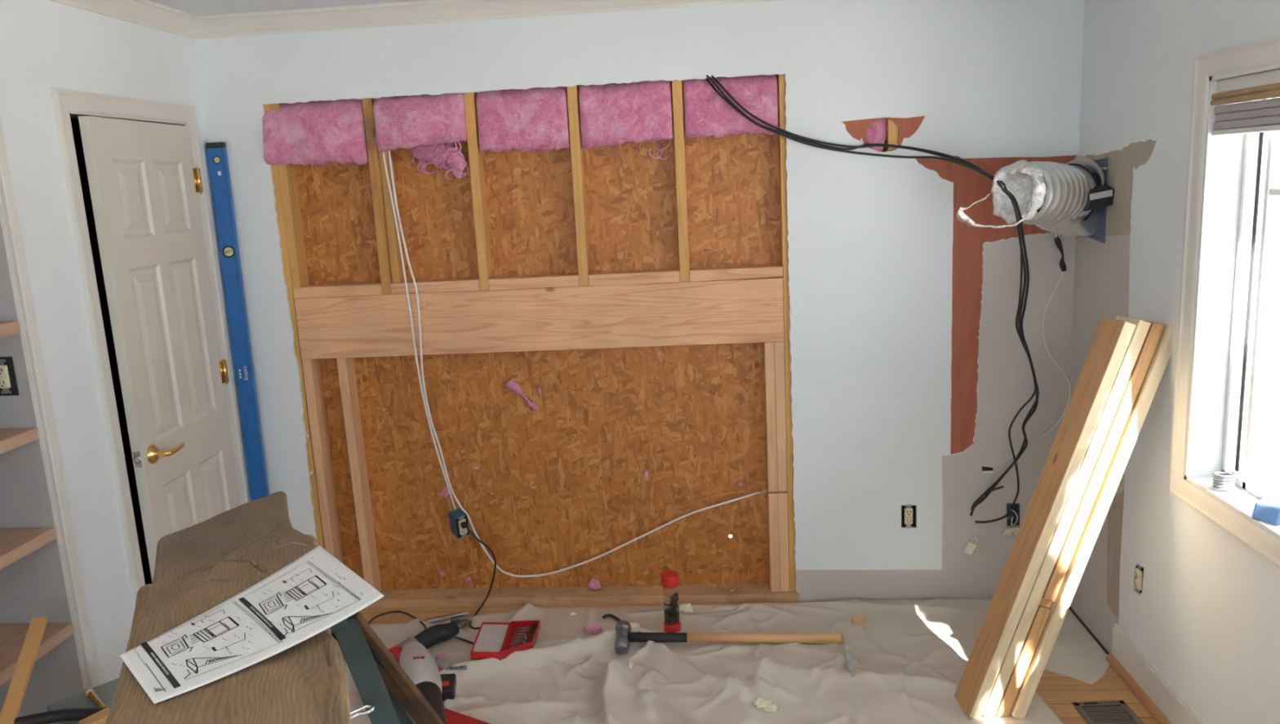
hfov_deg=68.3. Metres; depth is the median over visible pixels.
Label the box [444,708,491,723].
tool case
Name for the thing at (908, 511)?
receptacle
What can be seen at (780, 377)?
stud
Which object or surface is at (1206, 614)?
wall
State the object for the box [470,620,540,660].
case
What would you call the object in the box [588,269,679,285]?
plate
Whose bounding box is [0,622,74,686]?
niche shelf
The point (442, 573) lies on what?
tuft
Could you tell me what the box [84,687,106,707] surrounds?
brass fitting
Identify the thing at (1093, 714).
grille
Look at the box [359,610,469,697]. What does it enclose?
saw
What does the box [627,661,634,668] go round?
crumb
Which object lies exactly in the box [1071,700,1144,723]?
floor vent
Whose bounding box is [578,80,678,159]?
insulation batt
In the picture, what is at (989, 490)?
cable
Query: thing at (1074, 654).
paper
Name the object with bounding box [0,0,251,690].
wall
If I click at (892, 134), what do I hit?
stud
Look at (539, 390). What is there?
tuft
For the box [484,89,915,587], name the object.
panel
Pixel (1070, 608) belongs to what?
trim
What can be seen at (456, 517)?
outlet box
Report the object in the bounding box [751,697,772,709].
crumb
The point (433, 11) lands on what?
trim
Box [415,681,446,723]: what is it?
vent
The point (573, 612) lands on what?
crumb
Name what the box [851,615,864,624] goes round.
scrap
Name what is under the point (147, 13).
trim
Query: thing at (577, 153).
stud
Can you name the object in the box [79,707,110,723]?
wood block
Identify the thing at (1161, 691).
baseboard
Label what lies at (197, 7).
ceiling
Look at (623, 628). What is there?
sledgehammer
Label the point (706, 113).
insulation batt
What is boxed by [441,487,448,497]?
tuft
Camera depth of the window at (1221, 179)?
2.67 m
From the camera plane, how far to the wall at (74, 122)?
3.97 m
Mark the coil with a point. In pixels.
(1229, 477)
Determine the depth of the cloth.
3.42 m
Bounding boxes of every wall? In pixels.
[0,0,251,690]
[70,118,151,585]
[194,0,1084,601]
[1069,0,1279,723]
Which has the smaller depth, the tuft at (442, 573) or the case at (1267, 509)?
the case at (1267, 509)
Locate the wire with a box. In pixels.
[629,491,767,540]
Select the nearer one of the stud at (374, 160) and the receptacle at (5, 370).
the receptacle at (5, 370)
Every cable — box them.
[382,151,456,510]
[387,150,767,577]
[705,78,1003,187]
[706,75,1001,184]
[711,75,1005,186]
[969,186,1038,515]
[970,186,1039,511]
[974,510,1014,523]
[1001,186,1035,510]
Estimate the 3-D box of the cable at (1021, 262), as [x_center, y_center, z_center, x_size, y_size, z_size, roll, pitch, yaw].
[1.388,0.013,3.486,0.098,1.313,0.529,4,13,31]
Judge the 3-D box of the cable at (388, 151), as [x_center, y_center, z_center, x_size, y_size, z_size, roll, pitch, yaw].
[-0.220,0.001,3.874,1.504,1.883,0.077,-2,11,4]
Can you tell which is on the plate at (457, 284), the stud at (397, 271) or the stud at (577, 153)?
the stud at (397, 271)
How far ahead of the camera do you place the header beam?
3.83 m
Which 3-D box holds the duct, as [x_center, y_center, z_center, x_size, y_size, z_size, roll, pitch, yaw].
[1.381,-0.557,3.261,0.655,0.284,0.230,-11,13,-35]
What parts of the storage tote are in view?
lid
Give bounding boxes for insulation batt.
[262,98,368,169]
[373,93,469,180]
[475,86,573,155]
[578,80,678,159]
[682,74,778,142]
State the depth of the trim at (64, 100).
3.12 m
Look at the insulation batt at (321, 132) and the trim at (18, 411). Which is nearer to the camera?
the trim at (18, 411)
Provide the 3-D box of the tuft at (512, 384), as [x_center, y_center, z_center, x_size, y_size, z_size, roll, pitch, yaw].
[-0.494,0.137,3.978,0.131,0.144,0.040,-2,11,5]
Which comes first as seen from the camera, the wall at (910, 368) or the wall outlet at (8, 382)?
the wall outlet at (8, 382)
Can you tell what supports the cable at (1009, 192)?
hanging from the duct
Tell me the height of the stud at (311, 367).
1.070 m
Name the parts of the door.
handle, lever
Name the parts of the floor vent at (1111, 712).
damper lever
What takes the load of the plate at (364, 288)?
on the header beam
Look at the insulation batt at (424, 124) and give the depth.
3.68 m
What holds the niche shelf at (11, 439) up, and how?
attached to the wall niche
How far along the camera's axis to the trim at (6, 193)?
2.79 m
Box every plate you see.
[293,281,382,298]
[364,583,799,608]
[390,277,479,294]
[488,273,579,289]
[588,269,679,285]
[689,264,782,281]
[1001,528,1019,535]
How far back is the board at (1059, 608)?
2.96 m
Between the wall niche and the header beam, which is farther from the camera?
the header beam
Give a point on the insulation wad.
(877, 131)
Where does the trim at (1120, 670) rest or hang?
attached to the wall at (1206, 614)
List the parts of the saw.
cord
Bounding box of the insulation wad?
[866,119,887,151]
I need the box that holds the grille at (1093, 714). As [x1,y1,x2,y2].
[1082,706,1137,723]
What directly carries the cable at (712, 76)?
attached to the duct
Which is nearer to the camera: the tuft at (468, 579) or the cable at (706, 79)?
the cable at (706, 79)
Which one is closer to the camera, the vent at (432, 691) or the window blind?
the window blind
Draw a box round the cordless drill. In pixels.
[399,641,466,723]
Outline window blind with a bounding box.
[1210,69,1279,135]
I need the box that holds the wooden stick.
[0,616,47,723]
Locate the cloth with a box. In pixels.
[343,598,1063,723]
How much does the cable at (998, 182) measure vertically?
0.472 m
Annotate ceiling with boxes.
[147,0,431,16]
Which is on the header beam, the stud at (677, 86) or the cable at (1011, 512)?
the stud at (677, 86)
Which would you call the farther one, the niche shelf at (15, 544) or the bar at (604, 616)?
the bar at (604, 616)
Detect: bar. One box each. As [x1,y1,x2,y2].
[422,610,468,622]
[602,613,640,632]
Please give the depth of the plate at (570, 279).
3.81 m
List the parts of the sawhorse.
cross rail, leg, leg, brown leg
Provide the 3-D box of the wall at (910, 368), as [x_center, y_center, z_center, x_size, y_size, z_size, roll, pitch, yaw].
[-0.005,-0.185,3.791,3.578,2.475,0.025,-2,11,5]
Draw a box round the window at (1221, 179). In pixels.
[1168,34,1279,568]
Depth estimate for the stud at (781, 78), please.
3.77 m
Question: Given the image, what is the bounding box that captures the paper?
[1044,609,1109,684]
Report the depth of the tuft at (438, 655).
3.60 m
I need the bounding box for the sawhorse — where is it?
[330,611,444,723]
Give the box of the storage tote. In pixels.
[13,678,119,723]
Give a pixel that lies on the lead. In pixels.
(1058, 242)
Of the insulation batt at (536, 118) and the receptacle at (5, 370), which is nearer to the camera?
the receptacle at (5, 370)
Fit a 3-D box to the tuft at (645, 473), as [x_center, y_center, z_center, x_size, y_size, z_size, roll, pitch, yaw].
[0.024,0.476,4.012,0.023,0.038,0.014,-2,11,5]
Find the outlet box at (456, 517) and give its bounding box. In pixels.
[448,508,470,538]
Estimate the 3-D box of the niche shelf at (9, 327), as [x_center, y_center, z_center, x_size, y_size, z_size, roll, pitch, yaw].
[-2.049,0.043,2.049,0.417,0.036,1.417,-2,11,5]
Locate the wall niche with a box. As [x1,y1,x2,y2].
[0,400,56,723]
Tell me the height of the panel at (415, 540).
2.460 m
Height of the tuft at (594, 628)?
0.054 m
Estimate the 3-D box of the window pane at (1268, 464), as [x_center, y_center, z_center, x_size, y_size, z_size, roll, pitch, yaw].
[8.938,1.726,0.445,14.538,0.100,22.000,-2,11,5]
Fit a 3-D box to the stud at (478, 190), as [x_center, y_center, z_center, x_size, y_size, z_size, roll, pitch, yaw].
[-0.653,-0.816,3.768,0.038,1.054,0.089,-2,11,5]
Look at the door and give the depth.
3.35 m
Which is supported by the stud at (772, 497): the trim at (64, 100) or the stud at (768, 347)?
the stud at (768, 347)
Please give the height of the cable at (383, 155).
1.590 m
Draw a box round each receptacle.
[0,364,10,388]
[457,518,467,535]
[904,507,912,524]
[1133,568,1142,590]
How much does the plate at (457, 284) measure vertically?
0.044 m
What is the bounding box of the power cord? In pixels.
[454,521,496,644]
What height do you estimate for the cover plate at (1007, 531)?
0.056 m
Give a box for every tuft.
[435,653,445,660]
[439,570,445,577]
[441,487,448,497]
[465,576,471,582]
[506,377,538,410]
[537,386,541,394]
[585,623,602,634]
[586,577,600,590]
[643,470,648,478]
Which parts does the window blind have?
rod, rod, rail, head rail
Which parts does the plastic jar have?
lid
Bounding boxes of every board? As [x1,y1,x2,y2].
[954,317,1136,719]
[982,315,1151,717]
[995,320,1164,716]
[1010,322,1171,718]
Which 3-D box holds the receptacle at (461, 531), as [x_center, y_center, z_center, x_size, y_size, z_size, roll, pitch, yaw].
[-0.754,0.702,4.017,0.032,0.070,0.038,-2,11,5]
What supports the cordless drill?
on the cloth
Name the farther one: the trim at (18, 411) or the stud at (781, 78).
the stud at (781, 78)
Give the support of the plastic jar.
on the cloth
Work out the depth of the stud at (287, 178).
3.85 m
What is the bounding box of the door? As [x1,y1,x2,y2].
[78,115,240,582]
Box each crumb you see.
[568,611,577,615]
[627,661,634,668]
[629,622,640,627]
[679,603,693,613]
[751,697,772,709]
[763,702,779,713]
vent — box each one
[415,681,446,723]
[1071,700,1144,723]
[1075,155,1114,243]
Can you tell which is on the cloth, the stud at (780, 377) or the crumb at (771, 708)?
the crumb at (771, 708)
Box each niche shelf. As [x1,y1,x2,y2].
[0,320,20,337]
[0,427,39,454]
[0,527,57,569]
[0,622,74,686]
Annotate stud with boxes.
[263,104,324,549]
[270,103,309,288]
[302,359,343,564]
[336,357,381,591]
[362,97,392,294]
[373,98,404,283]
[463,92,493,290]
[566,84,591,286]
[671,80,689,281]
[763,342,777,492]
[767,488,780,591]
[773,342,787,491]
[777,74,795,591]
[777,491,789,591]
[884,119,898,151]
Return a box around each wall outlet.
[0,356,19,395]
[901,504,915,528]
[1133,563,1143,595]
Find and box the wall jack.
[963,534,977,555]
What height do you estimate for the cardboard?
0.137 m
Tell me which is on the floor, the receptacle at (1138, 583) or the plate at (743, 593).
the plate at (743, 593)
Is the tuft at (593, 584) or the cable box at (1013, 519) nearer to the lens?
the cable box at (1013, 519)
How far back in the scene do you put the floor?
3.25 m
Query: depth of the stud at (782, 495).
3.94 m
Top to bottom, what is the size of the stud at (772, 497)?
0.435 m
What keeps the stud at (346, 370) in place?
on the plate at (743, 593)
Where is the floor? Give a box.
[359,598,1157,723]
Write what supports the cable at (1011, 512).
attached to the cable box at (1013, 519)
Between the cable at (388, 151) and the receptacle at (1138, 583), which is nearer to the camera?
the receptacle at (1138, 583)
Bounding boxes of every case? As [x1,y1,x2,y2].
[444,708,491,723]
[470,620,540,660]
[1251,497,1279,524]
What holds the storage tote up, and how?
on the floor
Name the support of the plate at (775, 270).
on the header beam
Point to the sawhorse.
(388, 694)
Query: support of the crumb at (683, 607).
on the cloth
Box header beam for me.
[293,276,784,359]
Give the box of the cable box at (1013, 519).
[1006,502,1019,525]
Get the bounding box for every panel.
[295,141,519,590]
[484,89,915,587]
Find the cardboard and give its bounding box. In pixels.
[105,491,351,723]
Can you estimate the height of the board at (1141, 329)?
1.277 m
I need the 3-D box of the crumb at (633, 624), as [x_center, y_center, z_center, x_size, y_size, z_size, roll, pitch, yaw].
[-0.025,1.053,3.748,0.058,0.038,0.044,-2,11,5]
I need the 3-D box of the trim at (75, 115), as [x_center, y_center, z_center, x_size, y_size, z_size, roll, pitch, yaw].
[-1.766,0.170,3.479,0.114,2.077,0.674,-2,11,5]
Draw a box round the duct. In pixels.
[955,157,1104,236]
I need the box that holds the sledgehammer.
[613,619,842,654]
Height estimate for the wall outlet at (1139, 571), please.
0.102 m
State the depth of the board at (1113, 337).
3.00 m
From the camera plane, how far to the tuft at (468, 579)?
4.16 m
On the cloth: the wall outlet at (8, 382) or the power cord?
the power cord
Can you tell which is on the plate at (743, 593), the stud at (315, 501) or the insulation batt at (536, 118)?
the stud at (315, 501)
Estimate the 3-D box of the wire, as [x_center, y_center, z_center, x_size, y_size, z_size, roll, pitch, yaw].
[0.247,0.651,3.994,0.597,0.208,0.008,-2,11,5]
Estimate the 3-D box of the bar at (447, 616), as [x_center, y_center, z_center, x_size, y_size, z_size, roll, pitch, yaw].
[-0.810,1.063,3.931,0.193,0.026,0.026,-9,13,-29]
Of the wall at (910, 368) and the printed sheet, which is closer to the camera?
the printed sheet
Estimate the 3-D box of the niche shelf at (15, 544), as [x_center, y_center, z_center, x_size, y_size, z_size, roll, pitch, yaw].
[-2.018,0.660,2.169,0.417,0.036,1.417,-2,11,5]
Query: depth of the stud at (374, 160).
3.79 m
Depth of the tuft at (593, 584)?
4.07 m
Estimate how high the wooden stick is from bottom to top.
0.625 m
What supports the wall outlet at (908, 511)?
attached to the wall at (910, 368)
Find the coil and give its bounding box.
[1212,471,1235,490]
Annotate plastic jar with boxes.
[661,570,680,632]
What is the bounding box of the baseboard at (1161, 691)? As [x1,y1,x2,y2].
[1111,623,1207,723]
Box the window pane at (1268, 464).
[1238,330,1279,495]
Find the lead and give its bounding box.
[997,233,1071,467]
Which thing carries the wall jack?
attached to the wall at (910, 368)
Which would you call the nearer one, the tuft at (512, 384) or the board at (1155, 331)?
the board at (1155, 331)
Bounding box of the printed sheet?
[120,545,383,703]
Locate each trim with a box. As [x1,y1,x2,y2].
[0,115,99,688]
[0,220,84,702]
[48,0,199,39]
[49,88,248,608]
[69,111,185,126]
[195,0,781,39]
[1069,606,1109,654]
[1106,652,1171,723]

